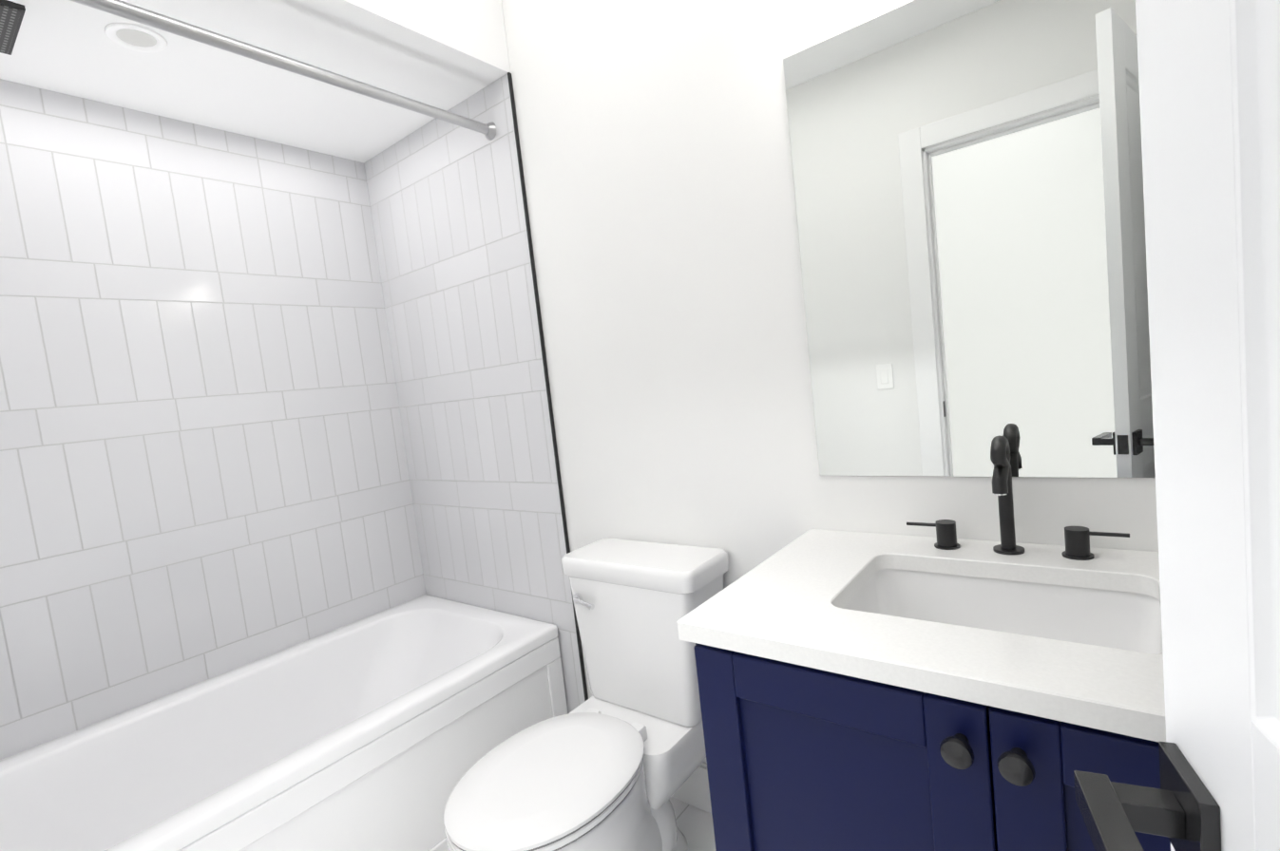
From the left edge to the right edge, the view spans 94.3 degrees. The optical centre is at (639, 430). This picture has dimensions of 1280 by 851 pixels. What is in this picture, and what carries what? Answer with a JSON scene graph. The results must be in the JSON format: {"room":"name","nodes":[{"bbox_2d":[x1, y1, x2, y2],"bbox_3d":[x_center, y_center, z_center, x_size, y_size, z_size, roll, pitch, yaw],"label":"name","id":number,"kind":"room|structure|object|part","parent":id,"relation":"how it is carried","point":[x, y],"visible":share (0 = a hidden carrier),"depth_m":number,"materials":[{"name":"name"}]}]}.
{"room":"bathroom","nodes":[
{"label":"bathroom","id":0,"kind":"room"},
{"bbox_2d":[0,0,510,162],"bbox_3d":[-1.261,-1.231,1.526,0.909,0.449,1.551,-3,6,38],"label":"ceiling","id":1,"kind":"structure","parent":0,"point":[446,55],"depth_m":1.70,"materials":[{"name":"white paint"}]},
{"bbox_2d":[0,0,25,55],"bbox_3d":[-1.442,-0.908,1.217,0.220,0.101,0.220,-3,6,38],"label":"shower head","id":2,"kind":"object","parent":1,"relation":"attached to","point":[11,15],"visible":1,"depth_m":1.27},
{"bbox_2d":[104,22,167,52],"bbox_3d":[-1.280,-0.997,1.511,0.124,0.006,0.124,-3,6,38],"label":"recessed light","id":3,"kind":"object","parent":1,"relation":"in","point":[135,37],"visible":1,"depth_m":1.51,"materials":[{"name":"white paint"}]},
{"bbox_2d":[669,797,715,850],"bbox_3d":[-0.491,1.347,0.408,3.540,0.050,3.290,-3,6,38],"label":"floor","id":4,"kind":"structure","parent":0,"point":[695,826],"depth_m":1.72,"materials":[{"name":"tile"}]},
{"bbox_2d":[0,594,568,850],"bbox_3d":[-1.037,1.029,1.729,0.818,0.490,1.529,-3,6,38],"label":"bathtub","id":5,"kind":"object","parent":4,"relation":"on","point":[387,730],"visible":0.94,"depth_m":1.71,"materials":[{"name":"white ceramic"}]},
{"bbox_2d":[443,538,728,850],"bbox_3d":[-0.121,0.783,1.471,0.456,0.816,0.775,-3,6,38],"label":"toilet","id":6,"kind":"object","parent":4,"relation":"on","point":[614,762],"visible":0.96,"depth_m":1.48,"materials":[{"name":"white ceramic"}]},
{"bbox_3d":[-0.207,0.790,1.361,0.380,0.042,0.496,-3,6,38],"label":"seat","id":7,"kind":"part","parent":6,"relation":"part of","materials":[{"name":"white plastic"}]},
{"bbox_3d":[-0.159,0.479,1.664,0.086,0.032,0.031,-3,6,38],"label":"handle","id":8,"kind":"part","parent":6,"relation":"part of","materials":[{"name":"silver metal"}]},
{"bbox_2d":[676,435,1170,850],"bbox_3d":[0.622,0.589,0.967,0.901,1.116,0.624,-3,6,38],"label":"bathroom vanity","id":9,"kind":"object","parent":4,"relation":"on","point":[945,690],"visible":0.92,"depth_m":0.88,"materials":[{"name":"blue paint"}]},
{"bbox_3d":[0.420,0.395,0.719,0.100,0.038,0.042,-3,6,38],"label":"knob","id":10,"kind":"part","parent":9,"relation":"part of","materials":[{"name":"black metal"}]},
{"bbox_2d":[905,435,1130,560],"bbox_3d":[0.686,0.123,1.121,0.366,0.232,0.106,-3,6,38],"label":"faucet","id":11,"kind":"object","parent":9,"relation":"on","point":[1077,539],"depth_m":1.13,"materials":[{"name":"black metal"}]},
{"bbox_2d":[501,0,1158,764],"bbox_3d":[0.077,-0.236,1.725,2.940,2.750,0.120,-3,6,38],"label":"wall","id":12,"kind":"structure","parent":0,"point":[656,148],"depth_m":1.58,"materials":[{"name":"white paint"}]},
{"bbox_2d":[363,73,584,713],"bbox_3d":[-0.640,0.030,2.239,0.896,2.300,0.010,-3,6,38],"label":"wall tile","id":13,"kind":"structure","parent":12,"relation":"attached to","point":[448,219],"depth_m":2.16,"materials":[{"name":"white tile"}]},
{"bbox_2d":[69,0,496,140],"bbox_3d":[-0.953,-0.883,1.346,0.056,0.056,1.531,-3,6,38],"label":"curtain rod","id":14,"kind":"object","parent":13,"relation":"attached to","point":[150,18],"visible":0.96,"depth_m":1.42,"materials":[{"name":"silver metal"}]},
{"bbox_2d":[507,72,588,702],"bbox_3d":[-0.285,0.013,1.961,0.006,2.300,0.012,-3,6,38],"label":"trim","id":15,"kind":"structure","parent":12,"relation":"attached to","point":[526,217],"depth_m":1.94,"materials":[{"name":"black metal"}]},
{"bbox_2d":[671,762,711,814],"bbox_3d":[0.170,1.062,1.784,0.846,0.150,0.014,-3,6,38],"label":"baseboard","id":16,"kind":"structure","parent":12,"relation":"attached to","point":[693,790],"depth_m":1.77,"materials":[{"name":"white paint"}]},
{"bbox_2d":[783,0,1155,477],"bbox_3d":[0.678,-0.383,1.157,0.755,0.960,0.005,-3,6,38],"label":"mirror","id":17,"kind":"object","parent":12,"relation":"attached to","point":[968,185],"visible":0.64,"depth_m":1.17,"materials":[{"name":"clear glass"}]},
{"bbox_3d":[-1.577,-0.064,1.887,0.120,2.750,1.673,-3,6,38],"label":"wall","id":18,"kind":"structure","parent":0,"visible":0},
{"bbox_2d":[0,78,426,761],"bbox_3d":[-1.464,0.148,1.912,0.010,2.300,1.552,-3,6,38],"label":"wall tile","id":19,"kind":"structure","parent":18,"relation":"attached to","point":[203,470],"depth_m":1.90,"materials":[{"name":"white tile"}]},
{"bbox_3d":[-0.251,0.202,-0.079,1.002,2.244,0.152,-3,6,38],"label":"door frame","id":20,"kind":"structure","parent":0,"visible":0},
{"bbox_2d":[1135,0,1279,850],"bbox_3d":[0.242,0.175,0.082,0.035,2.138,0.760,-4,5,24],"label":"door","id":21,"kind":"structure","parent":20,"relation":"attached to","point":[1209,77],"depth_m":0.33,"materials":[{"name":"white paint"}]},
{"bbox_2d":[1073,742,1221,850],"bbox_3d":[0.376,0.262,0.362,0.165,0.066,0.166,-4,5,24],"label":"door handle","id":22,"kind":"object","parent":21,"relation":"attached to","point":[1179,809],"depth_m":0.40,"materials":[{"name":"black metal"}]}
]}

